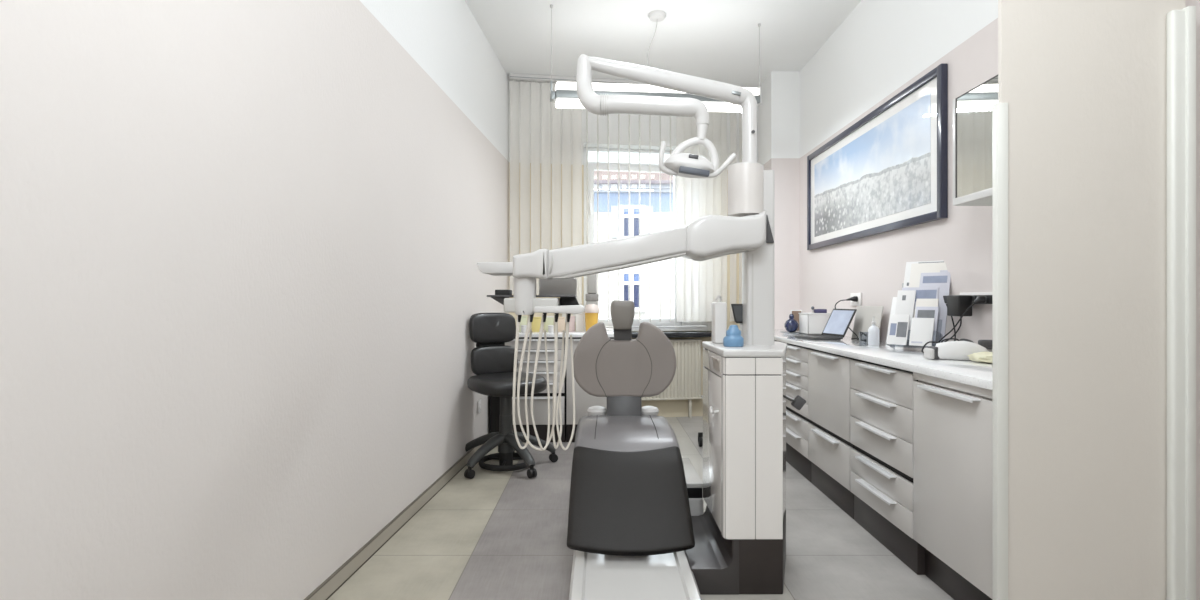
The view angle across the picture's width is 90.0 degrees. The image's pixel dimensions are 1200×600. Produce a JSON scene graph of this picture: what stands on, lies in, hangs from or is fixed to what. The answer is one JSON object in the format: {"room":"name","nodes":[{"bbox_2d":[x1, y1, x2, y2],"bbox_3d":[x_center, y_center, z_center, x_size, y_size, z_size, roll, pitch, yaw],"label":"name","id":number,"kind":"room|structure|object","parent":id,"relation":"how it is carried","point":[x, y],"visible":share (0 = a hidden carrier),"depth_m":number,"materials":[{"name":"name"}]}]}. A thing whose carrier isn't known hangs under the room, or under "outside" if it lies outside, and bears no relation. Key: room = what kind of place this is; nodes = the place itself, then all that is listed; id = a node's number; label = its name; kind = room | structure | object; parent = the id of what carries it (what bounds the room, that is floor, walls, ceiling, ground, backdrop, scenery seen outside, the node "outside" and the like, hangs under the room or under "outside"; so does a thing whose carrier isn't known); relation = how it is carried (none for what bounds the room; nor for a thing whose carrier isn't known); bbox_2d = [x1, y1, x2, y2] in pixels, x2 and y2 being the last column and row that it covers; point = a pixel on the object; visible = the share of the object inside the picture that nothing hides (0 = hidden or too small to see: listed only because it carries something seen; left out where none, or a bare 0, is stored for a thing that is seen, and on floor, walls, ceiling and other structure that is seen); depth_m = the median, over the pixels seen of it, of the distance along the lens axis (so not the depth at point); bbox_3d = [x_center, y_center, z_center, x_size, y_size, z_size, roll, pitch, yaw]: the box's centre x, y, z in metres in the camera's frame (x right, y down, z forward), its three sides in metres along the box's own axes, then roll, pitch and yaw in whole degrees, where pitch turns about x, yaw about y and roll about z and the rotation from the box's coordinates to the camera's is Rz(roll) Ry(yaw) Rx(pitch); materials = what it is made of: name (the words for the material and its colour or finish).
{"room":"dental clinic","nodes":[
{"label":"dental clinic","id":0,"kind":"room"},
{"bbox_2d":[0,0,508,599],"bbox_3d":[-1.158,-0.450,1.450,0.200,3.100,8.928,0,0,3],"label":"wall","id":1,"kind":"structure","parent":0,"point":[242,242],"depth_m":1.71,"materials":[{"name":"paint"}]},
{"bbox_2d":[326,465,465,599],"bbox_3d":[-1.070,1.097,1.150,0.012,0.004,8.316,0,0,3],"label":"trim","id":2,"kind":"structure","parent":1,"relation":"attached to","point":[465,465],"depth_m":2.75,"materials":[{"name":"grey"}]},
{"bbox_2d":[304,432,489,599],"bbox_3d":[-1.071,1.067,1.150,0.010,0.057,8.316,0,0,3],"label":"baseboard","id":3,"kind":"structure","parent":1,"relation":"attached to","point":[352,566],"depth_m":2.69,"materials":[{"name":"tile"}]},
{"bbox_2d":[477,399,480,412],"bbox_3d":[-0.873,0.770,4.350,0.014,0.090,0.090,0,0,0],"label":"wall socket","id":4,"kind":"object","parent":1,"relation":"attached to","point":[478,401],"visible":1,"depth_m":4.33,"materials":[{"name":"white plastic"}]},
{"bbox_2d":[509,80,739,416],"bbox_3d":[0.212,-0.450,5.736,2.756,3.100,0.340,0,0,-9],"label":"wall","id":5,"kind":"structure","parent":0,"point":[667,408],"depth_m":5.58,"materials":[{"name":"paint"}]},
{"bbox_2d":[509,73,587,261],"bbox_3d":[-0.461,-1.166,5.371,0.691,1.655,0.092,0,0,-9],"label":"vertical blind","id":6,"kind":"object","parent":5,"relation":"attached to","point":[571,118],"depth_m":5.36,"materials":[{"name":"beige fabric"}]},
{"bbox_2d":[584,147,711,330],"bbox_3d":[0.459,-0.570,5.755,1.280,1.740,0.120,0,0,-9],"label":"window","id":7,"kind":"structure","parent":5,"relation":"in","point":[665,324],"depth_m":5.72,"materials":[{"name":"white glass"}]},
{"bbox_2d":[676,168,726,227],"bbox_3d":[0.931,-0.943,5.582,0.479,0.557,0.092,0,0,-9],"label":"vertical blind","id":8,"kind":"object","parent":7,"relation":"attached to","point":[696,198],"depth_m":5.59,"materials":[{"name":"white fabric"}]},
{"bbox_2d":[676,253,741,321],"bbox_3d":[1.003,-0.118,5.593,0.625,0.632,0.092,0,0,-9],"label":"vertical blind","id":9,"kind":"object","parent":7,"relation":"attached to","point":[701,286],"depth_m":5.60,"materials":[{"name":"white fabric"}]},
{"bbox_2d":[631,331,711,337],"bbox_3d":[0.701,0.323,5.646,0.874,0.045,0.269,0,0,-9],"label":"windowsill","id":10,"kind":"structure","parent":5,"relation":"attached to","point":[669,334],"depth_m":5.54,"materials":[{"name":"stone"}]},
{"bbox_2d":[328,416,953,599],"bbox_3d":[0.700,1.160,1.500,6.600,0.120,9.400,0,0,0],"label":"floor","id":11,"kind":"structure","parent":0,"point":[491,535],"depth_m":2.66,"materials":[{"name":"tile"}]},
{"bbox_2d":[464,313,557,478],"bbox_3d":[-0.625,0.594,3.995,0.683,1.012,0.657,0,0,0],"label":"stool","id":12,"kind":"object","parent":11,"relation":"on","point":[492,361],"visible":0.88,"depth_m":3.97,"materials":[{"name":"black leather"}]},
{"bbox_2d":[490,337,565,441],"bbox_3d":[-0.559,0.693,4.835,0.578,0.814,0.530,0,0,0],"label":"base cabinet","id":13,"kind":"object","parent":11,"relation":"on","point":[540,400],"visible":0.23,"depth_m":4.60,"materials":[{"name":"grey laminate"}]},
{"bbox_2d":[519,328,613,336],"bbox_3d":[-0.312,0.270,5.002,1.105,0.030,0.843,0,0,0],"label":"countertop","id":14,"kind":"structure","parent":13,"relation":"on","point":[610,331],"depth_m":4.58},
{"bbox_2d":[519,316,527,331],"bbox_3d":[-0.624,0.192,4.850,0.071,0.126,0.062,0,0,0],"label":"carton","id":15,"kind":"object","parent":14,"relation":"on","point":[523,318],"visible":0.49,"depth_m":4.82,"materials":[{"name":"cardboard"}]},
{"bbox_2d":[521,325,526,332],"bbox_3d":[-0.595,0.226,4.700,0.048,0.058,0.048,0,0,0],"label":"tub","id":16,"kind":"object","parent":14,"relation":"on","point":[523,327],"visible":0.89,"depth_m":4.68,"materials":[{"name":"white plastic"}]},
{"bbox_2d":[532,317,541,331],"bbox_3d":[-0.511,0.196,4.850,0.079,0.118,0.062,0,0,0],"label":"carton","id":17,"kind":"object","parent":14,"relation":"on","point":[536,323],"visible":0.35,"depth_m":4.82,"materials":[{"name":"yellow cardboard"}]},
{"bbox_2d":[544,316,553,330],"bbox_3d":[-0.418,0.193,4.920,0.076,0.124,0.062,0,0,0],"label":"carton","id":18,"kind":"object","parent":14,"relation":"on","point":[549,319],"visible":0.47,"depth_m":4.89,"materials":[{"name":"yellow cardboard"}]},
{"bbox_2d":[548,325,553,332],"bbox_3d":[-0.384,0.226,4.700,0.048,0.058,0.048,0,0,0],"label":"tub","id":19,"kind":"object","parent":14,"relation":"on","point":[550,327],"visible":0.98,"depth_m":4.68,"materials":[{"name":"white plastic"}]},
{"bbox_2d":[558,317,564,331],"bbox_3d":[-0.317,0.197,4.880,0.067,0.117,0.062,0,0,0],"label":"carton","id":20,"kind":"object","parent":14,"relation":"on","point":[561,320],"visible":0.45,"depth_m":4.85,"materials":[{"name":"pink cardboard"}]},
{"bbox_2d":[569,316,574,331],"bbox_3d":[-0.232,0.193,4.880,0.059,0.125,0.062,0,0,0],"label":"carton","id":21,"kind":"object","parent":14,"relation":"on","point":[572,318],"visible":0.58,"depth_m":4.85,"materials":[{"name":"pink cardboard"}]},
{"bbox_2d":[576,313,583,331],"bbox_3d":[-0.162,0.180,4.860,0.067,0.150,0.062,0,0,0],"label":"carton","id":22,"kind":"object","parent":14,"relation":"on","point":[579,317],"visible":0.9,"depth_m":4.83,"materials":[{"name":"white cardboard"}]},
{"bbox_2d":[585,274,597,305],"bbox_3d":[-0.067,-0.015,5.030,0.108,0.540,0.090,0,0,0],"label":"dispenser","id":23,"kind":"object","parent":14,"relation":"on","point":[591,297],"visible":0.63,"depth_m":5.00,"materials":[{"name":"grey plastic"}]},
{"bbox_2d":[585,294,597,300],"bbox_3d":[-0.067,-0.021,5.030,0.108,0.059,0.090,0,0,0],"label":"outlet","id":24,"kind":"object","parent":23,"relation":"attached to","point":[588,297],"depth_m":4.98,"materials":[{"name":"white plastic"}]},
{"bbox_2d":[584,304,598,330],"bbox_3d":[-0.068,0.144,4.800,0.128,0.222,0.128,0,0,0],"label":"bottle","id":25,"kind":"object","parent":14,"relation":"on","point":[591,311],"visible":0.81,"depth_m":4.75,"materials":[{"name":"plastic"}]},
{"bbox_2d":[566,337,613,441],"bbox_3d":[-0.030,0.693,4.835,0.460,0.814,0.530,0,0,0],"label":"base cabinet","id":26,"kind":"object","parent":11,"relation":"on","point":[583,400],"visible":0.35,"depth_m":4.60,"materials":[{"name":"grey laminate"}]},
{"bbox_2d":[567,300,702,599],"bbox_3d":[0.170,0.551,2.280,0.630,1.098,1.960,0,0,0],"label":"dental chair","id":27,"kind":"object","parent":11,"relation":"on","point":[634,497],"visible":1,"depth_m":2.52,"materials":[{"name":"grey leather"}]},
{"bbox_2d":[573,322,676,396],"bbox_3d":[0.124,0.307,3.131,0.538,0.387,0.133,0,0,0],"label":"cushion","id":28,"kind":"object","parent":27,"relation":"on","point":[645,365],"depth_m":3.10,"materials":[{"name":"grey leather"}]},
{"bbox_2d":[574,415,679,451],"bbox_3d":[0.120,0.663,2.855,0.478,0.150,0.474,0,0,0],"label":"seat cushion","id":29,"kind":"object","parent":27,"relation":"on","point":[594,433],"depth_m":2.74,"materials":[{"name":"grey leather"}]},
{"bbox_2d":[567,446,694,555],"bbox_3d":[0.120,0.819,2.495,0.500,0.341,0.410,0,0,0],"label":"cushion","id":30,"kind":"object","parent":27,"relation":"on","point":[624,500],"depth_m":2.42,"materials":[{"name":"black leather"}]},
{"bbox_2d":[632,339,702,417],"bbox_3d":[0.602,0.733,5.580,0.807,0.735,0.066,0,0,-9],"label":"radiator","id":31,"kind":"object","parent":11,"relation":"on","point":[686,382],"visible":0.52,"depth_m":5.59,"materials":[{"name":"metal"}]},
{"bbox_2d":[698,366,703,446],"bbox_3d":[0.908,0.730,4.340,0.344,0.740,0.406,0,0,0],"label":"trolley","id":32,"kind":"object","parent":11,"relation":"on","point":[700,434],"visible":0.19,"depth_m":4.49,"materials":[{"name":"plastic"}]},
{"bbox_2d":[684,163,805,594],"bbox_3d":[0.573,0.273,2.512,0.470,1.654,0.556,0,0,0],"label":"dental unit","id":33,"kind":"object","parent":11,"relation":"on","point":[740,535],"visible":0.94,"depth_m":2.24,"materials":[{"name":"plastic"}]},
{"bbox_2d":[477,210,765,450],"bbox_3d":[0.064,0.134,2.554,1.213,0.983,0.440,0,0,4],"label":"instrument arm","id":34,"kind":"object","parent":33,"relation":"attached to","point":[708,237],"visible":1,"depth_m":2.38,"materials":[{"name":"white plastic"}]},
{"bbox_2d":[477,262,512,275],"bbox_3d":[-0.419,-0.137,2.680,0.217,0.049,0.240,0,0,0],"label":"handle","id":35,"kind":"object","parent":34,"relation":"on","point":[491,268],"depth_m":2.56,"materials":[{"name":"white plastic"}]},
{"bbox_2d":[576,54,759,178],"bbox_3d":[0.303,-0.723,2.371,0.773,0.513,0.266,0,0,-11],"label":"lamp","id":36,"kind":"object","parent":33,"relation":"attached to","point":[678,163],"visible":0.93,"depth_m":2.36,"materials":[{"name":"white enamel"},{"name":"white plastic"},{"name":"grey plastic"}]},
{"bbox_2d":[712,295,726,342],"bbox_3d":[0.516,0.083,2.585,0.052,0.206,0.110,0,0,0],"label":"bottle","id":37,"kind":"object","parent":33,"relation":"on","point":[719,309],"visible":0.91,"depth_m":2.56,"materials":[{"name":"white plastic"}]},
{"bbox_2d":[723,325,743,346],"bbox_3d":[0.535,0.143,2.400,0.082,0.086,0.058,0,0,0],"label":"bottle","id":38,"kind":"object","parent":33,"relation":"on","point":[733,338],"visible":0.99,"depth_m":2.38,"materials":[{"name":"blue plastic"}]},
{"bbox_2d":[731,304,742,335],"bbox_3d":[0.597,0.101,2.572,0.075,0.170,0.060,0,0,0],"label":"display","id":39,"kind":"object","parent":33,"relation":"on","point":[737,309],"visible":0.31,"depth_m":2.55,"materials":[{"name":"black plastic"}]},
{"bbox_2d":[783,342,810,481],"bbox_3d":[1.475,0.693,3.906,0.510,0.814,0.600,0,0,0],"label":"base cabinet","id":40,"kind":"object","parent":11,"relation":"on","point":[797,421],"visible":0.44,"depth_m":3.80,"materials":[{"name":"grey laminate"}]},
{"bbox_2d":[808,349,853,518],"bbox_3d":[1.475,0.693,3.306,0.510,0.814,0.600,0,0,0],"label":"base cabinet","id":41,"kind":"object","parent":11,"relation":"on","point":[829,445],"visible":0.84,"depth_m":3.25,"materials":[{"name":"grey laminate"}]},
{"bbox_2d":[850,359,925,574],"bbox_3d":[1.475,0.693,2.700,0.510,0.814,0.600,0,0,0],"label":"base cabinet","id":42,"kind":"object","parent":11,"relation":"on","point":[881,396],"visible":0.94,"depth_m":2.64,"materials":[{"name":"grey laminate"}]},
{"bbox_2d":[913,372,991,599],"bbox_3d":[1.475,0.693,2.139,0.510,0.814,0.516,0,0,0],"label":"base cabinet","id":43,"kind":"object","parent":11,"relation":"on","point":[952,421],"visible":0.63,"depth_m":2.13,"materials":[{"name":"grey laminate"}]},
{"bbox_2d":[465,0,861,87],"bbox_3d":[0.700,-2.075,1.600,6.600,0.150,9.600,0,0,0],"label":"ceiling","id":44,"kind":"structure","parent":0,"point":[717,40],"depth_m":4.50,"materials":[{"name":"white paint"}]},
{"bbox_2d":[550,4,584,108],"bbox_3d":[-0.227,-1.635,4.090,0.231,0.690,0.100,0,0,-11],"label":"pendant lamp","id":45,"kind":"object","parent":44,"relation":"hanging from","point":[563,95],"depth_m":4.05,"materials":[{"name":"grey metal"}]},
{"bbox_2d":[647,10,665,65],"bbox_3d":[0.400,-1.745,4.200,0.123,0.510,0.123,0,0,45],"label":"ceiling rose","id":46,"kind":"object","parent":44,"relation":"attached to","point":[656,16],"visible":0.84,"depth_m":4.18,"materials":[{"name":"white plastic"}]},
{"bbox_2d":[592,83,741,111],"bbox_3d":[0.469,-1.408,4.221,1.076,0.161,0.100,0,0,-11],"label":"pendant lamp","id":47,"kind":"object","parent":44,"relation":"hanging from","point":[713,105],"depth_m":4.15,"materials":[{"name":"grey metal"}]},
{"bbox_2d":[555,99,741,111],"bbox_3d":[0.388,-1.361,4.205,1.402,0.095,0.088,0,0,-11],"label":"diffuser","id":48,"kind":"object","parent":47,"relation":"attached to","point":[713,105],"depth_m":4.23,"materials":[{"name":"white plastic"}]},
{"bbox_2d":[555,82,758,94],"bbox_3d":[0.418,-1.471,4.211,1.462,0.106,0.092,0,0,-11],"label":"diffuser","id":49,"kind":"object","parent":47,"relation":"attached to","point":[561,87],"depth_m":4.11,"materials":[{"name":"white plastic"}]},
{"bbox_2d":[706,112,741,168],"bbox_3d":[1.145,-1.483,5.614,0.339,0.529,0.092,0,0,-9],"label":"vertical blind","id":50,"kind":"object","parent":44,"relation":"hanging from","point":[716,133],"depth_m":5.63,"materials":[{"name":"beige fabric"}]},
{"bbox_2d":[742,23,761,106],"bbox_3d":[1.077,-1.682,4.334,0.145,0.596,0.100,0,0,-11],"label":"pendant lamp","id":51,"kind":"object","parent":44,"relation":"hanging from","point":[756,92],"depth_m":4.32,"materials":[{"name":"grey metal"}]},
{"bbox_2d":[757,71,799,328],"bbox_3d":[1.623,-0.450,5.725,0.247,3.100,0.950,0,0,0],"label":"wall pier","id":52,"kind":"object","parent":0,"point":[778,115],"visible":0.43,"depth_m":5.25,"materials":[{"name":"paint"}]},
{"bbox_2d":[800,0,1199,599],"bbox_3d":[1.847,-0.450,4.045,0.200,3.100,4.310,0,0,0],"label":"wall","id":53,"kind":"structure","parent":0,"point":[883,47],"depth_m":3.49,"materials":[{"name":"paint"}]},
{"bbox_2d":[850,293,861,305],"bbox_3d":[1.738,-0.005,4.080,0.017,0.086,0.160,0,0,0],"label":"wall socket","id":54,"kind":"object","parent":53,"relation":"attached to","point":[859,295],"visible":0.7,"depth_m":4.04,"materials":[{"name":"white plastic"}]},
{"bbox_2d":[807,63,947,249],"bbox_3d":[1.728,-0.800,3.987,0.033,0.776,1.955,0,0,0],"label":"framed picture","id":55,"kind":"object","parent":53,"relation":"attached to","point":[887,171],"visible":1,"depth_m":3.63,"materials":[{"name":"blue paint"}]},
{"bbox_2d":[814,92,930,236],"bbox_3d":[1.730,-0.797,3.987,0.002,0.581,1.695,0,0,0],"label":"print","id":56,"kind":"object","parent":55,"relation":"attached to","point":[883,172],"depth_m":3.72},
{"bbox_2d":[943,292,991,303],"bbox_3d":[1.724,-0.009,2.800,0.045,0.053,0.400,0,0,0],"label":"strip","id":57,"kind":"object","parent":53,"relation":"attached to","point":[988,295],"visible":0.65,"depth_m":2.72,"materials":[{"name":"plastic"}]},
{"bbox_2d":[944,295,971,341],"bbox_3d":[1.665,0.114,2.814,0.082,0.272,0.138,0,0,0],"label":"power adapter","id":58,"kind":"object","parent":57,"relation":"attached to","point":[957,305],"visible":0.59,"depth_m":2.75,"materials":[{"name":"black plastic"}]},
{"bbox_2d":[953,75,997,205],"bbox_3d":[1.623,-0.625,2.228,0.245,0.451,0.647,0,0,0],"label":"mirror","id":59,"kind":"object","parent":53,"relation":"attached to","point":[972,110],"visible":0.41,"depth_m":2.42,"materials":[{"name":"clear mirror"}]},
{"bbox_2d":[998,0,1184,599],"bbox_3d":[1.623,-0.450,1.970,0.755,3.100,0.220,0,0,0],"label":"wall","id":60,"kind":"structure","parent":0,"point":[1082,83],"depth_m":1.86,"materials":[{"name":"beige paint"}]},
{"bbox_2d":[992,103,1007,599],"bbox_3d":[1.245,0.245,1.866,0.034,1.710,0.024,0,0,0],"label":"trim","id":61,"kind":"structure","parent":60,"relation":"attached to","point":[999,110],"depth_m":1.85,"materials":[{"name":"plastic"}]},
{"bbox_2d":[1166,6,1195,599],"bbox_3d":[1.782,0.102,1.842,0.064,1.995,0.036,0,0,0],"label":"trim","id":62,"kind":"structure","parent":60,"relation":"attached to","point":[1180,24],"depth_m":1.83,"materials":[{"name":"plastic"}]},
{"label":"outside","id":63,"kind":"structure","parent":0,"visible":0},
{"bbox_3d":[3.000,5.175,16.300,46.000,0.150,19.400,0,0,0],"label":"ground","id":64,"kind":"structure","parent":63,"visible":0},
{"bbox_2d":[594,171,672,326],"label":"window","id":65,"kind":"structure","parent":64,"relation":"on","point":[603,175],"depth_m":25.96,"materials":[{"name":"white"}]},
{"bbox_2d":[611,206,617,237],"bbox_3d":[0.682,-3.380,25.965,0.412,1.387,0.110,0,0,0],"label":"shutter","id":66,"kind":"object","parent":65,"relation":"hanging from","point":[614,209],"depth_m":25.91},
{"bbox_2d":[645,206,652,233],"bbox_3d":[2.091,-3.380,25.965,0.412,1.387,0.110,0,0,0],"label":"shutter","id":67,"kind":"object","parent":65,"relation":"hanging from","point":[646,207],"depth_m":25.91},
{"bbox_3d":[1.475,0.693,4.725,0.510,0.814,1.030,0,0,0],"label":"base cabinet","id":68,"kind":"object","parent":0,"visible":0},
{"bbox_2d":[774,329,991,389],"bbox_3d":[1.490,0.270,3.563,0.511,0.030,3.369,0,0,0],"label":"countertop","id":69,"kind":"structure","parent":68,"relation":"on","point":[973,373],"depth_m":2.66,"materials":[{"name":"white laminate"}]},
{"bbox_2d":[791,310,801,331],"bbox_3d":[1.542,0.167,4.717,0.085,0.177,0.008,0,0,0],"label":"photo card","id":70,"kind":"object","parent":69,"relation":"on","point":[794,312],"visible":0.45,"depth_m":4.71,"materials":[{"name":"white paper"}]},
{"bbox_2d":[798,313,830,334],"bbox_3d":[1.613,0.176,4.500,0.183,0.158,0.208,0,0,0],"label":"storage box","id":71,"kind":"object","parent":69,"relation":"on","point":[809,323],"visible":0.76,"depth_m":4.40,"materials":[{"name":"white plastic"}]},
{"bbox_2d":[814,309,826,312],"bbox_3d":[1.640,0.083,4.470,0.080,0.029,0.060,0,0,0],"label":"carton","id":72,"kind":"object","parent":71,"relation":"on","point":[815,310],"visible":0.96,"depth_m":4.44,"materials":[{"name":"purple cardboard"}]},
{"bbox_2d":[794,309,856,339],"bbox_3d":[1.485,0.157,3.959,0.302,0.196,0.246,0,0,-13],"label":"laptop","id":73,"kind":"object","parent":69,"relation":"on","point":[838,323],"visible":0.99,"depth_m":3.95,"materials":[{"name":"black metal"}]},
{"bbox_2d":[835,296,857,338],"bbox_3d":[1.666,0.113,3.974,0.135,0.277,0.314,0,0,0],"label":"desk lamp","id":74,"kind":"object","parent":69,"relation":"on","point":[855,298],"visible":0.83,"depth_m":4.03,"materials":[{"name":"black plastic"}]},
{"bbox_2d":[857,331,866,341],"bbox_3d":[1.628,0.225,3.721,0.065,0.058,0.165,0,0,0],"label":"cable","id":75,"kind":"object","parent":69,"relation":"on","point":[860,331],"visible":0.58,"depth_m":3.71,"materials":[{"name":"black plastic"}]},
{"bbox_2d":[858,332,867,345],"bbox_3d":[1.475,0.217,3.360,0.052,0.075,0.052,0,0,0],"label":"cup","id":76,"kind":"object","parent":69,"relation":"on","point":[858,332],"visible":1,"depth_m":3.36,"materials":[{"name":"clear plastic"}]},
{"bbox_2d":[852,306,883,338],"bbox_3d":[1.691,0.147,3.800,0.045,0.217,0.360,0,0,0],"label":"folder","id":77,"kind":"object","parent":69,"relation":"on","point":[864,314],"visible":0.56,"depth_m":3.81,"materials":[{"name":"white paper"}]},
{"bbox_2d":[868,316,878,344],"bbox_3d":[1.560,0.172,3.420,0.060,0.166,0.060,0,0,0],"label":"bottle","id":78,"kind":"object","parent":69,"relation":"on","point":[873,331],"visible":0.98,"depth_m":3.40,"materials":[{"name":"plastic"}]},
{"bbox_2d":[886,297,903,345],"bbox_3d":[1.690,0.119,3.400,0.048,0.272,0.200,0,0,0],"label":"stack","id":79,"kind":"object","parent":69,"relation":"on","point":[893,307],"visible":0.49,"depth_m":3.47,"materials":[{"name":"white paper"}]},
{"bbox_2d":[886,283,941,348],"bbox_3d":[1.603,0.083,3.023,0.209,0.344,0.230,0,0,-42],"label":"brochure rack","id":80,"kind":"object","parent":69,"relation":"on","point":[938,335],"visible":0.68,"depth_m":2.92,"materials":[{"name":"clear plastic"}]},
{"bbox_2d":[886,314,909,344],"bbox_3d":[1.496,0.148,3.010,0.051,0.150,0.095,0,0,-42],"label":"brochure","id":81,"kind":"object","parent":80,"relation":"in","point":[898,327],"visible":1,"depth_m":3.01,"materials":[{"name":"white paper"}]},
{"bbox_2d":[889,323,896,334],"bbox_3d":[1.478,0.147,3.026,0.019,0.059,0.029,0,0,-42],"label":"print","id":82,"kind":"object","parent":81,"relation":"attached to","point":[892,326],"depth_m":3.03},
{"bbox_2d":[896,322,907,336],"bbox_3d":[1.507,0.147,2.994,0.023,0.074,0.048,0,0,-42],"label":"print","id":83,"kind":"object","parent":81,"relation":"attached to","point":[901,327],"depth_m":2.99},
{"bbox_2d":[895,290,915,339],"bbox_3d":[1.551,0.080,3.062,0.084,0.260,0.088,0,0,-42],"label":"brochure","id":84,"kind":"object","parent":80,"relation":"in","point":[905,303],"visible":0.49,"depth_m":3.07,"materials":[{"name":"white paper"}]},
{"bbox_2d":[902,287,938,317],"bbox_3d":[1.609,0.077,3.046,0.092,0.284,0.175,0,0,-42],"label":"brochure","id":85,"kind":"object","parent":80,"relation":"in","point":[921,292],"visible":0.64,"depth_m":3.05,"materials":[{"name":"white paper"}]},
{"bbox_2d":[915,290,936,301],"bbox_3d":[1.629,-0.021,3.063,0.019,0.059,0.161,0,0,-42],"label":"print","id":86,"kind":"object","parent":85,"relation":"attached to","point":[920,294],"depth_m":3.04},
{"bbox_2d":[909,318,934,345],"bbox_3d":[1.569,0.155,2.925,0.048,0.136,0.102,0,0,-42],"label":"brochure","id":87,"kind":"object","parent":80,"relation":"in","point":[922,329],"visible":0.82,"depth_m":2.92,"materials":[{"name":"white paper"}]},
{"bbox_2d":[903,260,943,287],"bbox_3d":[1.649,0.012,3.068,0.136,0.427,0.205,0,0,-42],"label":"brochure","id":88,"kind":"object","parent":80,"relation":"in","point":[908,264],"visible":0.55,"depth_m":3.15,"materials":[{"name":"white paper"}]},
{"bbox_2d":[914,299,938,317],"bbox_3d":[1.615,0.102,2.981,0.071,0.217,0.102,0,0,-42],"label":"brochure","id":89,"kind":"object","parent":80,"relation":"in","point":[919,302],"visible":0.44,"depth_m":3.00,"materials":[{"name":"white paper"}]},
{"bbox_2d":[915,307,938,340],"bbox_3d":[1.609,0.120,2.964,0.059,0.174,0.105,0,0,-42],"label":"brochure","id":90,"kind":"object","parent":80,"relation":"in","point":[921,312],"visible":0.51,"depth_m":2.96,"materials":[{"name":"white paper"}]},
{"bbox_2d":[917,310,934,317],"bbox_3d":[1.612,0.084,2.970,0.022,0.069,0.079,0,0,-42],"label":"print","id":91,"kind":"object","parent":90,"relation":"attached to","point":[920,313],"depth_m":2.97},
{"bbox_2d":[909,262,947,286],"bbox_3d":[1.657,0.016,3.045,0.132,0.414,0.190,0,0,-42],"label":"brochure","id":92,"kind":"object","parent":80,"relation":"in","point":[917,269],"visible":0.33,"depth_m":3.10,"materials":[{"name":"white paper"}]},
{"bbox_2d":[919,272,950,341],"bbox_3d":[1.666,0.041,3.011,0.117,0.361,0.142,0,0,-42],"label":"brochure","id":93,"kind":"object","parent":80,"relation":"in","point":[942,280],"visible":0.51,"depth_m":3.00,"materials":[{"name":"white paper"}]},
{"bbox_2d":[923,276,947,282],"bbox_3d":[1.696,-0.104,3.038,0.012,0.036,0.114,0,0,-42],"label":"print","id":94,"kind":"object","parent":93,"relation":"attached to","point":[926,279],"depth_m":3.04},
{"bbox_2d":[921,304,958,352],"bbox_3d":[1.626,0.136,2.799,0.322,0.234,0.134,0,0,-41],"label":"cable","id":95,"kind":"object","parent":69,"relation":"on","point":[954,338],"visible":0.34,"depth_m":2.77,"materials":[{"name":"black plastic"}]},
{"bbox_2d":[924,341,988,359],"bbox_3d":[1.517,0.213,2.547,0.247,0.082,0.079,0,0,16],"label":"scanner","id":96,"kind":"object","parent":69,"relation":"on","point":[950,350],"visible":0.87,"depth_m":2.52,"materials":[{"name":"white plastic"}]},
{"bbox_2d":[938,296,984,341],"bbox_3d":[1.644,0.115,2.750,0.078,0.270,0.233,0,0,-17],"label":"cable","id":97,"kind":"object","parent":69,"relation":"on","point":[980,299],"visible":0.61,"depth_m":2.68,"materials":[{"name":"black plastic"}]},
{"bbox_2d":[959,339,991,351],"bbox_3d":[1.640,0.212,2.638,0.160,0.085,0.125,0,0,0],"label":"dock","id":98,"kind":"object","parent":69,"relation":"on","point":[987,344],"visible":0.16,"depth_m":2.58,"materials":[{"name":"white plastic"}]},
{"bbox_2d":[967,352,991,362],"bbox_3d":[1.605,0.230,2.400,0.170,0.049,0.171,0,0,0],"label":"glove","id":99,"kind":"object","parent":69,"relation":"on","point":[985,357],"visible":0.3,"depth_m":2.41,"materials":[{"name":"yellow rubber"}]},
{"bbox_3d":[1.475,0.251,4.620,0.170,0.009,0.169,0,0,0],"label":"saucer","id":100,"kind":"object","parent":69,"relation":"on","visible":0},
{"bbox_2d":[784,314,798,331],"bbox_3d":[1.475,0.176,4.620,0.106,0.141,0.105,0,0,0],"label":"flask","id":101,"kind":"object","parent":100,"relation":"on","point":[791,325],"visible":0.96,"depth_m":4.59,"materials":[{"name":"blue glass"}]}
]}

